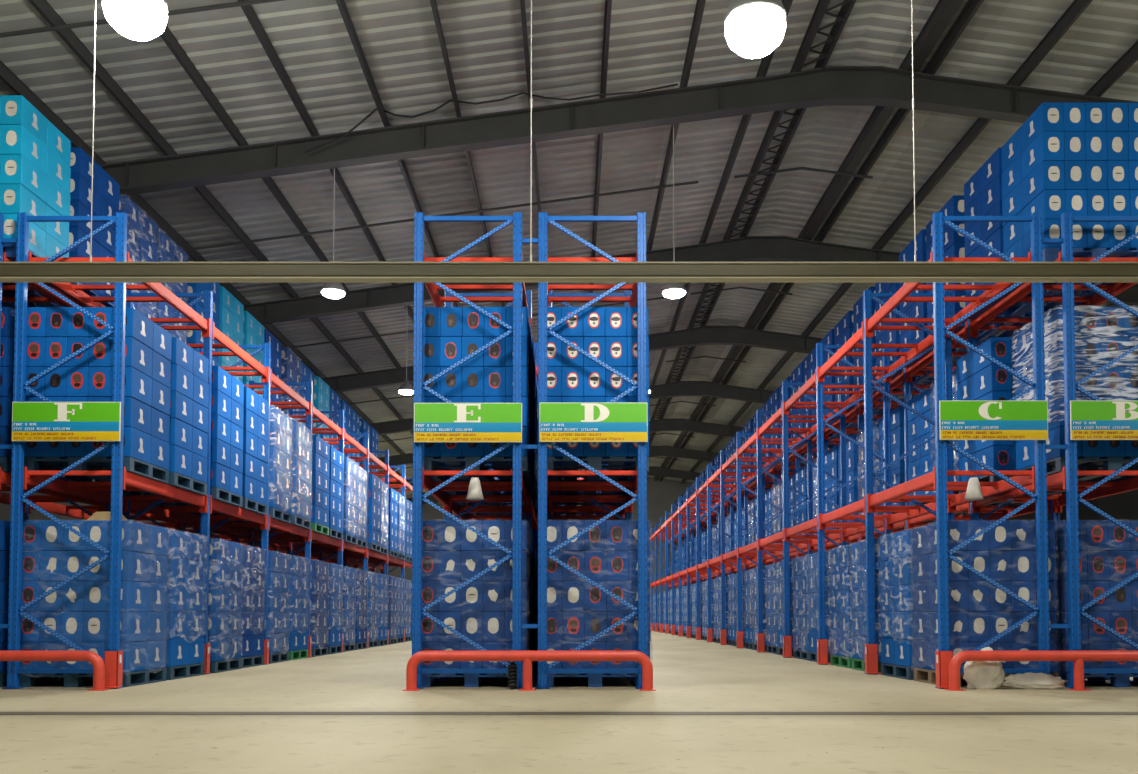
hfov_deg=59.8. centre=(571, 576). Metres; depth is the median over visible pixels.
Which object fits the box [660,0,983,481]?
roof purlin
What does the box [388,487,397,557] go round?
load
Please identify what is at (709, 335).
rafter
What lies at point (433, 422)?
aisle sign
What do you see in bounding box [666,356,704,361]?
rod
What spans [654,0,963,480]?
roof purlin
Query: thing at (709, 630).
protector
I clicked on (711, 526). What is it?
load
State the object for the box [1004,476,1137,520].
wall
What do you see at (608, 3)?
rafter
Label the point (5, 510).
wall
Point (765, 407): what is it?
load
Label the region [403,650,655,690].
barrier
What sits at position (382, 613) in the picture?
load
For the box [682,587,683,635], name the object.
load
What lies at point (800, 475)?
load
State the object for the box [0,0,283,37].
rod
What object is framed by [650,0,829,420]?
roof purlin
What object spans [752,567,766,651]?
load
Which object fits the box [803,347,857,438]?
load
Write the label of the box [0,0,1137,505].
ceiling
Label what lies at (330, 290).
pendant lamp
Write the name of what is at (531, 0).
rod
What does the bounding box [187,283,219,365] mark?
load
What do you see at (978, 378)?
load
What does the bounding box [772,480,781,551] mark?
load
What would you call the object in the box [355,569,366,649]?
load
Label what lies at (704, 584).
load
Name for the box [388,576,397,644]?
load
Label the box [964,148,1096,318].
load
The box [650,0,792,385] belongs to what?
roof purlin
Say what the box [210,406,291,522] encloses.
load
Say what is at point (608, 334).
load
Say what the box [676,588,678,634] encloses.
load
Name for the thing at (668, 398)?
lattice
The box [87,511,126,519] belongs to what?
cardboard
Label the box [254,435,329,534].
load
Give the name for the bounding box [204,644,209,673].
protector
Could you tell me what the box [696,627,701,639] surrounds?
protector
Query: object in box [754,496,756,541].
load
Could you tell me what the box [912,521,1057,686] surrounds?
load
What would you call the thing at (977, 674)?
sack
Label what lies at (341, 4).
roof purlin
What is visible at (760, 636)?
protector
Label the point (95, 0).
rod
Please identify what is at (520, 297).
rack
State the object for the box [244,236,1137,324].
rafter
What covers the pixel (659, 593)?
load
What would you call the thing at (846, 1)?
lattice
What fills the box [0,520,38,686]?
load
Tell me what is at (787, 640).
protector
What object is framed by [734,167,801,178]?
rod
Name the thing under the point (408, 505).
load
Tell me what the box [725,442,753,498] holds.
load
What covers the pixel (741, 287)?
rod
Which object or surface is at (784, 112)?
lattice
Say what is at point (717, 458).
load
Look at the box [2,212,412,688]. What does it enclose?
rack
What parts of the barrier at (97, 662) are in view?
foot plate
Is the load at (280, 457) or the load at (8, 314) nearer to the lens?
the load at (8, 314)
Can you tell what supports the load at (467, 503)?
on the rack at (520, 297)
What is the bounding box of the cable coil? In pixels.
[507,662,517,689]
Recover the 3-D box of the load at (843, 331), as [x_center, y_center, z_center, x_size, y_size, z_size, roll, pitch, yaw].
[5.440,-3.832,17.918,1.124,1.693,1.002,0,-2,0]
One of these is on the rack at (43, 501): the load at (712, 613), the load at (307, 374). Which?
the load at (307, 374)
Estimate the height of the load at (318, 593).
1.703 m
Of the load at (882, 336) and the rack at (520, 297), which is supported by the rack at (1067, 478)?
the load at (882, 336)
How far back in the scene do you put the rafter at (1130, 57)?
12.91 m
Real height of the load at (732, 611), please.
1.703 m
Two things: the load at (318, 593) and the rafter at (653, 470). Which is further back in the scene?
the rafter at (653, 470)
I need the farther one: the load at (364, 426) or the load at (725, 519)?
the load at (725, 519)
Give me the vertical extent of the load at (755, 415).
1.693 m
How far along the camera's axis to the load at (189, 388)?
11.64 m
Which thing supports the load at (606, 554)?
on the floor
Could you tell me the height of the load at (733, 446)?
1.693 m
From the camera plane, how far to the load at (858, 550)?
12.97 m
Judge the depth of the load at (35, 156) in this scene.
10.41 m
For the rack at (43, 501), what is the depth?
12.31 m
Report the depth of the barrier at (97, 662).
9.60 m
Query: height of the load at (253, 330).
1.693 m
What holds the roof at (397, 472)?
attached to the ceiling
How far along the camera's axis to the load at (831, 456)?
18.82 m
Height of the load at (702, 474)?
1.693 m
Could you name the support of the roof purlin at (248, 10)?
attached to the ceiling
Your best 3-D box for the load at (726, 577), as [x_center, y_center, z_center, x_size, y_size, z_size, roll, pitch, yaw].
[4.357,0.836,24.932,1.179,1.703,1.051,0,-2,0]
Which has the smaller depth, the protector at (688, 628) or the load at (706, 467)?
the protector at (688, 628)
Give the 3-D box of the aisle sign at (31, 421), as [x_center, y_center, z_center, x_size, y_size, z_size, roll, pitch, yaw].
[-5.060,-1.555,9.907,1.080,0.395,0.020,0,-2,0]
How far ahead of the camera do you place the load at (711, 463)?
34.29 m
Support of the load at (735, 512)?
on the rack at (1067, 478)
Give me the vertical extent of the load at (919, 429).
1.693 m
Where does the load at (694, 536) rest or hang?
on the rack at (1067, 478)
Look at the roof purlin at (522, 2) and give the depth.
12.60 m
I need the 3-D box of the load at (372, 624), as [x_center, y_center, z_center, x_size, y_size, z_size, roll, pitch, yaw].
[-5.075,0.744,22.541,1.179,1.703,1.051,0,-2,0]
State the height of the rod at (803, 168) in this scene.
0.188 m
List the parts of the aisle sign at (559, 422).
panel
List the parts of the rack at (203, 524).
post, upright frame, post, post, upright frame, post, post, upright frame, post, post, upright frame, post, post, upright frame, post, post, upright frame, post, upright frame, post, upright frame, post, upright frame, post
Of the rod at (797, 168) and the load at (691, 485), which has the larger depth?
the load at (691, 485)
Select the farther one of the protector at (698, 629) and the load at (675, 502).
the load at (675, 502)
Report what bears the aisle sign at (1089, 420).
attached to the rack at (1067, 478)
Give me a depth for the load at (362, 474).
21.34 m
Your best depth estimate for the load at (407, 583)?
27.21 m
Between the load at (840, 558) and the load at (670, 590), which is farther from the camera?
the load at (670, 590)
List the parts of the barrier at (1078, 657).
foot plate, leg, foot plate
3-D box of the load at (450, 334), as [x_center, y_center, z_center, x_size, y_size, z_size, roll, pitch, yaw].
[-1.014,-1.910,10.631,1.128,1.693,1.006,0,-2,0]
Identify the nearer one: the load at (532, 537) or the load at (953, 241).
the load at (532, 537)
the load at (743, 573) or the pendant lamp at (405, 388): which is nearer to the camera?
the pendant lamp at (405, 388)
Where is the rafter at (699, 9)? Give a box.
[636,0,705,306]
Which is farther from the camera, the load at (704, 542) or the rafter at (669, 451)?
the rafter at (669, 451)
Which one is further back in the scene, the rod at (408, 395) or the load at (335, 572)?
the rod at (408, 395)
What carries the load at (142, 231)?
on the rack at (43, 501)
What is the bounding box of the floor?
[0,631,1137,773]
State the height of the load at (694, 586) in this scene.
1.703 m
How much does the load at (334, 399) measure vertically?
1.693 m
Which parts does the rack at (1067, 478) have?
post, post, post, upright frame, post, upright frame, post, post, upright frame, post, upright frame, post, post, upright frame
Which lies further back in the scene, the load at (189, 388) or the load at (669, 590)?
the load at (669, 590)
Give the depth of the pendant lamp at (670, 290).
13.51 m
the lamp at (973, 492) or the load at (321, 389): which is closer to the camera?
the lamp at (973, 492)
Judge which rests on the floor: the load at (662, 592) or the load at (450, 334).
the load at (662, 592)
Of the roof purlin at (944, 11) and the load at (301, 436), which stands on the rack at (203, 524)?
the load at (301, 436)
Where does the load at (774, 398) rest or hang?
on the rack at (1067, 478)
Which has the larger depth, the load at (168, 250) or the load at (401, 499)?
the load at (401, 499)
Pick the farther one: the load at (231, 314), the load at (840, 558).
the load at (231, 314)
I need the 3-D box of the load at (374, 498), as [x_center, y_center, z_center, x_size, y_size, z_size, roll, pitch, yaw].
[-5.020,-1.449,22.628,1.124,1.693,1.002,0,-2,0]
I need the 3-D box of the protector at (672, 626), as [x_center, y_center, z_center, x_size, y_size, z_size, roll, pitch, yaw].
[3.710,1.930,36.223,0.180,0.360,0.160,0,-2,0]
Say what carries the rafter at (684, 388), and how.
attached to the wall at (5, 510)
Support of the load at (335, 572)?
on the floor
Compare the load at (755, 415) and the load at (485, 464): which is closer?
the load at (485, 464)
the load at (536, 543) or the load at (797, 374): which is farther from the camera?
the load at (797, 374)
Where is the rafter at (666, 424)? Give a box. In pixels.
[378,418,1102,481]
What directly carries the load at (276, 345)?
on the rack at (43, 501)
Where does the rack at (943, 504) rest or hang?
on the floor
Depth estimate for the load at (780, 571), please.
17.83 m
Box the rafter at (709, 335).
[321,326,956,392]
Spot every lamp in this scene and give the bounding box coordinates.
[102,0,167,40]
[320,131,345,297]
[398,326,412,394]
[466,475,483,499]
[662,86,686,297]
[724,0,785,58]
[964,475,983,499]
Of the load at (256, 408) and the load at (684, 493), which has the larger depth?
the load at (684, 493)
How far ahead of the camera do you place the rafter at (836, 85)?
13.43 m
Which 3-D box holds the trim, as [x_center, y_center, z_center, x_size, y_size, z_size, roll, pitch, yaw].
[3.000,1.011,7.337,36.400,0.002,0.220,0,-2,0]
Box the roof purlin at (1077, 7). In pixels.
[681,0,1092,484]
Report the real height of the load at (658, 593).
1.703 m
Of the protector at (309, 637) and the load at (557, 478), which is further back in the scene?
the protector at (309, 637)
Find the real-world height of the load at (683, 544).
1.693 m
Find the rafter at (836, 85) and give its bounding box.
[99,66,1137,195]
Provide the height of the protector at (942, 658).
0.360 m
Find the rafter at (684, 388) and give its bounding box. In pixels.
[369,381,773,434]
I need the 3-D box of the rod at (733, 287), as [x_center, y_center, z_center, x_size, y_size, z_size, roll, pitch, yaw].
[3.265,-6.496,22.466,1.134,0.182,0.035,0,-2,0]
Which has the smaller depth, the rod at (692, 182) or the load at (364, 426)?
the rod at (692, 182)
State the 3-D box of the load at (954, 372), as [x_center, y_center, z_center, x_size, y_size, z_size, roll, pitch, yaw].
[5.487,-1.823,13.033,1.179,1.703,1.051,0,-2,0]
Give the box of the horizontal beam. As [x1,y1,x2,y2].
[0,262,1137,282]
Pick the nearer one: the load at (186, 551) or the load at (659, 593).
the load at (186, 551)
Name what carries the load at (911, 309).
on the rack at (1067, 478)
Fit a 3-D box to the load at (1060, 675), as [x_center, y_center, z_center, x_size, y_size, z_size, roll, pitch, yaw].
[5.568,0.331,11.655,1.124,1.693,1.003,0,-2,0]
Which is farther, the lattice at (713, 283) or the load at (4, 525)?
the lattice at (713, 283)
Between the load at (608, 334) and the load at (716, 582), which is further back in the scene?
the load at (716, 582)
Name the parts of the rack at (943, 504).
post, post, upright frame, post, upright frame, post, upright frame, upright frame, post, post, upright frame, post, upright frame, post, post, post, upright frame, post, post, upright frame, post, upright frame, post, post, upright frame, post, post, upright frame, post, post, upright frame, post, post, upright frame, post, post, upright frame, post, post, upright frame, post, post, upright frame, post, post, upright frame, post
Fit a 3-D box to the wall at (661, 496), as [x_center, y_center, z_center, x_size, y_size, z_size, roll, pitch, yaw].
[3.000,-1.356,54.192,36.000,8.330,0.200,0,-2,0]
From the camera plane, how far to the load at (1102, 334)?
10.15 m
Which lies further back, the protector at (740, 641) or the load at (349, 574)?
the protector at (740, 641)
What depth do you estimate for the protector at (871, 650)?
12.21 m
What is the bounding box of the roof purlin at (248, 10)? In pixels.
[237,0,413,323]
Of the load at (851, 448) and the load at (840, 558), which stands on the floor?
the load at (840, 558)
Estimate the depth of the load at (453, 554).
10.06 m
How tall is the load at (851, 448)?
1.693 m
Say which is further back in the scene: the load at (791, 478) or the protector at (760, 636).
the load at (791, 478)
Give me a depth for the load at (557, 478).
11.66 m
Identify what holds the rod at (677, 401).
attached to the roof purlin at (822, 5)
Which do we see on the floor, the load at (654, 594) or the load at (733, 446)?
the load at (654, 594)
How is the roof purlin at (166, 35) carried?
attached to the ceiling
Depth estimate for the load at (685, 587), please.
33.19 m
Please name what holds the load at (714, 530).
on the rack at (1067, 478)
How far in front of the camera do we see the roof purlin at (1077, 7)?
15.81 m
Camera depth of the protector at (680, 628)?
33.79 m
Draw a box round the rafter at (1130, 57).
[1084,40,1137,96]
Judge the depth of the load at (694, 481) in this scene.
39.38 m
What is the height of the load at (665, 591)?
1.703 m
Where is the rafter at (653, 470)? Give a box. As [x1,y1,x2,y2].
[406,466,699,503]
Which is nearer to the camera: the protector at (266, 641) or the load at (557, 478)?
the load at (557, 478)
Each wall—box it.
[0,476,246,612]
[349,477,859,613]
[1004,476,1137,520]
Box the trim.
[0,712,1137,714]
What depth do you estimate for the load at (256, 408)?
14.07 m
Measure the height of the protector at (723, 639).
0.360 m
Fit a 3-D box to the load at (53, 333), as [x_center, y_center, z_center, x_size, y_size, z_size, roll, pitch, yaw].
[-5.074,-1.909,10.638,1.125,1.693,1.006,0,-2,0]
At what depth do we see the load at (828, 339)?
18.79 m
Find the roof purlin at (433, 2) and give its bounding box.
[430,0,503,306]
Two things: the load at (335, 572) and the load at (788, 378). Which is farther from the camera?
the load at (788, 378)
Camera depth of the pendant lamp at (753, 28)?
7.42 m
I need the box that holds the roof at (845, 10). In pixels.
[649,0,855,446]
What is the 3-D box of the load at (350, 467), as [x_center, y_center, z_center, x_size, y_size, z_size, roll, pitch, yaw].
[-5.056,-1.546,20.225,1.179,1.703,1.051,0,-2,0]
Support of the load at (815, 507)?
on the rack at (1067, 478)
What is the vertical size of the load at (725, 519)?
1.693 m
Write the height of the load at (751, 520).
1.703 m
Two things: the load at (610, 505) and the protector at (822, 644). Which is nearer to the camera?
the protector at (822, 644)
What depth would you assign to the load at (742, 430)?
28.48 m
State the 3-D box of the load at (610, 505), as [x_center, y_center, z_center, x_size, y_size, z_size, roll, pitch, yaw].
[0.221,-1.726,15.428,1.123,1.693,1.002,0,-2,0]
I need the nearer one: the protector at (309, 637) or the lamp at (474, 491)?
the lamp at (474, 491)
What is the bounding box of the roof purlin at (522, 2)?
[520,0,540,212]
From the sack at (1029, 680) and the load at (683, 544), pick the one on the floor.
the sack at (1029, 680)
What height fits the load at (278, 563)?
1.703 m
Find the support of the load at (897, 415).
on the rack at (1067, 478)
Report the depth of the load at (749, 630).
21.17 m
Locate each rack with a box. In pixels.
[0,213,375,627]
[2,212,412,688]
[412,212,537,688]
[535,212,646,688]
[647,212,1070,688]
[674,212,1137,688]
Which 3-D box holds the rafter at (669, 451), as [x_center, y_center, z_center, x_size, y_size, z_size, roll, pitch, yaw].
[3.000,-4.311,43.398,36.000,2.876,0.200,0,-2,0]
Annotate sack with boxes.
[963,647,1004,688]
[1002,672,1067,688]
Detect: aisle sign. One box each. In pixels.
[12,402,120,440]
[414,403,521,441]
[539,403,647,441]
[939,401,1047,439]
[1070,401,1137,439]
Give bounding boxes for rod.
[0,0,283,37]
[90,0,95,261]
[184,181,698,250]
[284,297,664,348]
[348,395,412,404]
[379,437,412,442]
[530,0,531,261]
[649,401,681,405]
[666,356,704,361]
[682,401,715,405]
[691,287,740,294]
[705,356,745,362]
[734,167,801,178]
[741,287,792,294]
[802,167,872,178]
[911,0,915,261]
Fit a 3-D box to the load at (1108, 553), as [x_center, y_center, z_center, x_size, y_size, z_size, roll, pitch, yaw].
[5.570,0.284,10.548,1.176,1.703,1.048,0,-2,0]
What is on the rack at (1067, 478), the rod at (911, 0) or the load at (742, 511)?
the load at (742, 511)
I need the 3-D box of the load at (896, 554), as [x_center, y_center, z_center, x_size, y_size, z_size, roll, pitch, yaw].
[4.345,0.326,11.654,1.176,1.703,1.052,0,-2,0]
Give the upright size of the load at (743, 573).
1.703 m
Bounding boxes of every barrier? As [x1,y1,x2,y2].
[0,650,109,690]
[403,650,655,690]
[944,650,1137,690]
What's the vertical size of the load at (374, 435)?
1.693 m
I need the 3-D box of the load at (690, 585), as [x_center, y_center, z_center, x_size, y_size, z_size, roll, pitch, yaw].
[4.348,1.113,32.126,1.176,1.703,1.048,0,-2,0]
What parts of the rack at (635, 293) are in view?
post, post, upright frame, upright frame, post, post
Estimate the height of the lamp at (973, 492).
0.245 m
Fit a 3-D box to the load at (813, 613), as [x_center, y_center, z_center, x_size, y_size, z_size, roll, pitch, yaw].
[4.340,0.468,15.347,1.179,1.703,1.053,0,-2,0]
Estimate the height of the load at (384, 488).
1.703 m
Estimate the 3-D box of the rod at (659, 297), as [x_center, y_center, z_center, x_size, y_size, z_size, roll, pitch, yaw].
[-6.450,-5.186,22.416,17.104,2.338,0.035,0,-2,0]
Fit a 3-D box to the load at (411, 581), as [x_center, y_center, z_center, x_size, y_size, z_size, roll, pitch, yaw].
[-5.041,0.971,28.448,1.179,1.703,1.052,0,-2,0]
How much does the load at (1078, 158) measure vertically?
1.693 m
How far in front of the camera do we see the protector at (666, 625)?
38.58 m
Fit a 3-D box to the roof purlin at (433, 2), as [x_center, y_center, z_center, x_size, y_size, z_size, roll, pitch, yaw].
[-1.540,-5.916,23.194,0.068,0.186,62.100,0,-2,0]
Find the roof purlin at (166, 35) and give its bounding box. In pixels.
[160,25,412,385]
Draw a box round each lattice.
[654,397,669,419]
[670,347,692,381]
[693,283,721,326]
[731,109,798,236]
[803,0,851,66]
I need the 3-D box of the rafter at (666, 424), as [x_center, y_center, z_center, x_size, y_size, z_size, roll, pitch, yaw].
[3.000,-4.542,37.402,36.000,2.876,0.200,0,-2,0]
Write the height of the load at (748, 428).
1.693 m
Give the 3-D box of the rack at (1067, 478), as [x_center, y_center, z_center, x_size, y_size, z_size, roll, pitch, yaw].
[5.520,-0.552,29.143,1.140,4.800,38.530,0,-2,0]
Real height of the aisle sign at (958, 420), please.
0.395 m
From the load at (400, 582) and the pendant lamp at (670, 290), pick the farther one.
the load at (400, 582)
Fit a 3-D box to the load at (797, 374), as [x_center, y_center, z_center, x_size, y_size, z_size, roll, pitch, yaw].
[5.415,-3.697,21.417,1.124,1.693,1.003,0,-2,0]
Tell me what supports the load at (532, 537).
on the floor
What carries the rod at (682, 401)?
attached to the roof purlin at (971, 7)
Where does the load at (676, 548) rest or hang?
on the rack at (1067, 478)
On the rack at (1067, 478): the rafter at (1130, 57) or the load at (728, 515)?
the load at (728, 515)
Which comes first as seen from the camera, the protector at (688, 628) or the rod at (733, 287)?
the rod at (733, 287)
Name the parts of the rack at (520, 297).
post, post, upright frame, upright frame, post, post, post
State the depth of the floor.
6.79 m
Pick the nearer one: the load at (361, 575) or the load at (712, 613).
the load at (361, 575)
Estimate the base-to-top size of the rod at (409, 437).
2.338 m
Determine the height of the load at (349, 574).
1.703 m
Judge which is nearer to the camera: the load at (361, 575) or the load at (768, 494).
the load at (361, 575)
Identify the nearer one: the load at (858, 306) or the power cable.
the power cable
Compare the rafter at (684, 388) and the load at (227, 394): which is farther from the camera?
the rafter at (684, 388)
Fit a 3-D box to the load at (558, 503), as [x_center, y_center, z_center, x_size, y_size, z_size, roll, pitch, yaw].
[0.231,-1.775,14.138,1.124,1.693,1.004,0,-2,0]
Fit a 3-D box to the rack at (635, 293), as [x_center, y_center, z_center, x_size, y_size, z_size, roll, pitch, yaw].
[0.205,-0.920,19.550,1.140,4.800,19.330,0,-2,0]
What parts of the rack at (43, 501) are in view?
post, post, upright frame, upright frame, post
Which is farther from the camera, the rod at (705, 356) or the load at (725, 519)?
the load at (725, 519)
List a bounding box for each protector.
[104,651,122,687]
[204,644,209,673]
[264,639,268,663]
[308,636,311,656]
[665,624,668,632]
[671,625,675,634]
[678,625,682,635]
[686,626,691,637]
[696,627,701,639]
[707,628,713,641]
[720,630,726,643]
[736,631,744,647]
[757,633,765,651]
[783,636,793,656]
[817,639,830,663]
[865,644,880,673]
[935,651,952,687]
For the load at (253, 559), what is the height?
1.703 m
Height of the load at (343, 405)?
1.693 m
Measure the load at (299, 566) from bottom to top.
1.703 m
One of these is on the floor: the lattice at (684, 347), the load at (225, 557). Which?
the load at (225, 557)
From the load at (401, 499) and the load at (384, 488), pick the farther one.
the load at (401, 499)
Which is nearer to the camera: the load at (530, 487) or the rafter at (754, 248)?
the load at (530, 487)
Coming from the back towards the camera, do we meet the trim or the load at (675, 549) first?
the load at (675, 549)
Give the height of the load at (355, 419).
1.693 m
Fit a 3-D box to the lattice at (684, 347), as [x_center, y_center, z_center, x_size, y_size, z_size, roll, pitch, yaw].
[3.220,-6.280,28.462,0.313,0.060,5.618,0,-2,0]
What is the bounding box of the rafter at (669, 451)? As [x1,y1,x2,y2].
[389,446,802,489]
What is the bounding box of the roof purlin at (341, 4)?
[336,0,457,306]
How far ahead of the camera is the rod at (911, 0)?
7.50 m
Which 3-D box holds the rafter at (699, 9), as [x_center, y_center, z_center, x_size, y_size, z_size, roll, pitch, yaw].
[1.520,-6.329,23.210,0.068,0.186,62.100,0,-2,0]
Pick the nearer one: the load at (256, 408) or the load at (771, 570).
the load at (256, 408)
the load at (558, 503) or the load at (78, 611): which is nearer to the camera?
the load at (78, 611)
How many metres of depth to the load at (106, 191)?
11.67 m
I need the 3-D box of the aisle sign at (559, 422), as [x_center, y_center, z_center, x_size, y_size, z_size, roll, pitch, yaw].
[0.215,-1.548,9.907,1.080,0.395,0.020,0,-2,0]
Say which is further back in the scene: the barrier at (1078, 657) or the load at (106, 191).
the load at (106, 191)
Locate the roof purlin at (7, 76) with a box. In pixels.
[0,60,412,464]
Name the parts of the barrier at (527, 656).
leg, foot plate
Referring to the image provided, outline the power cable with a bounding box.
[304,83,677,153]
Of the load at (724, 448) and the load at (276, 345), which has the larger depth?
the load at (724, 448)
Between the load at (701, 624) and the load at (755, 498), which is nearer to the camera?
the load at (755, 498)
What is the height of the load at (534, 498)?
1.693 m
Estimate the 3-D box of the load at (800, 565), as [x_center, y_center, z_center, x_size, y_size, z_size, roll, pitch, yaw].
[4.353,0.510,16.448,1.176,1.703,1.048,0,-2,0]
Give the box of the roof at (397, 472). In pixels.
[378,457,436,504]
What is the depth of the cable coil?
9.70 m
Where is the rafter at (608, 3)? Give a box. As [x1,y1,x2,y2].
[580,0,611,470]
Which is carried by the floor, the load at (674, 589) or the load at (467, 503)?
the load at (674, 589)
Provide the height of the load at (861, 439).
1.703 m
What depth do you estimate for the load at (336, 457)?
18.89 m
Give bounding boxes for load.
[0,95,70,288]
[0,307,43,472]
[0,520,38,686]
[2,147,119,309]
[19,520,168,686]
[24,307,171,483]
[37,195,157,317]
[82,337,208,495]
[83,530,205,679]
[130,366,243,506]
[157,229,187,343]
[171,386,268,514]
[174,539,241,672]
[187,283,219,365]
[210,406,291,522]
[218,286,243,382]
[230,420,311,528]
[238,545,265,667]
[243,311,263,396]
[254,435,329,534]
[264,329,281,409]
[267,551,289,663]
[276,445,343,539]
[281,348,300,423]
[288,555,308,659]
[293,456,357,544]
[300,362,313,434]
[310,560,328,656]
[313,376,329,441]
[313,466,366,547]
[328,563,342,654]
[329,388,339,448]
[332,474,380,551]
[340,399,351,456]
[342,567,355,651]
[351,409,359,464]
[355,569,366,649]
[360,418,369,471]
[367,572,377,647]
[370,426,378,476]
[377,574,387,645]
[379,481,387,554]
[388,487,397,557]
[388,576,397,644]
[396,578,403,642]
[397,493,405,559]
[404,580,411,641]
[405,499,412,562]
[411,581,411,640]
[421,520,530,686]
[423,307,531,483]
[442,530,534,679]
[443,337,535,495]
[455,377,537,506]
[466,502,537,514]
[474,464,523,520]
[534,539,537,672]
[547,307,648,481]
[547,520,650,686]
[549,470,631,494]
[554,502,618,514]
[559,505,614,520]
[654,594,654,630]
[658,593,658,631]
[659,593,659,631]
[662,592,663,632]
[664,591,665,632]
[668,590,669,633]
[670,590,671,633]
[674,500,695,535]
[674,549,675,573]
[674,589,675,633]
[676,548,677,572]
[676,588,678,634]
[682,544,683,570]
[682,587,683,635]
[683,491,706,528]
[683,586,686,636]
[686,585,691,636]
[690,483,715,523]
[692,479,716,523]
[692,584,696,638]
[694,536,695,565]
[696,582,703,638]
[700,470,727,517]
[701,581,706,640]
[702,529,706,562]
[705,467,734,512]
[706,526,711,559]
[707,580,713,640]
[709,460,736,511]
[712,523,716,558]
[713,578,744,642]
[714,454,734,507]
[720,576,728,644]
[723,448,753,502]
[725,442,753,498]
[725,519,726,553]
[726,512,733,552]
[728,574,737,645]
[730,435,769,494]
[734,510,736,549]
[736,572,744,646]
[740,428,773,489]
[741,506,743,546]
[744,419,789,484]
[745,569,753,649]
[748,499,754,544]
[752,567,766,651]
[753,414,795,478]
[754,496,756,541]
[761,400,806,471]
[765,488,772,543]
[766,563,778,653]
[769,387,816,464]
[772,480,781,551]
[777,560,793,655]
[779,376,833,456]
[789,474,794,543]
[791,361,849,448]
[793,555,808,659]
[794,465,853,543]
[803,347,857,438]
[808,551,831,662]
[812,459,857,539]
[819,329,882,427]
[824,445,879,539]
[829,545,853,667]
[834,311,903,413]
[838,435,903,534]
[850,539,882,671]
[853,286,933,401]
[856,420,934,528]
[875,283,956,386]
[878,530,914,679]
[879,406,969,521]
[899,229,985,367]
[908,386,1004,514]
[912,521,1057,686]
[926,195,1031,346]
[932,368,1034,505]
[957,337,1091,494]
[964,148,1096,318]
[1001,102,1137,292]
[1012,305,1137,481]
[1049,520,1137,686]
[1059,674,1109,679]
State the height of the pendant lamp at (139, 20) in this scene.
2.222 m
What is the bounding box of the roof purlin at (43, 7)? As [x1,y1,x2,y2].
[28,0,412,434]
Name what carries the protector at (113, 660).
attached to the rack at (203, 524)
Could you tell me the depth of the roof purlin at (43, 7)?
12.73 m
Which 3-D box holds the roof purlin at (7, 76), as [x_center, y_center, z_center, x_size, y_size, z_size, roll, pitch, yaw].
[-6.440,-5.255,23.169,0.068,0.186,62.100,0,-2,0]
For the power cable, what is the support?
hanging from the ceiling

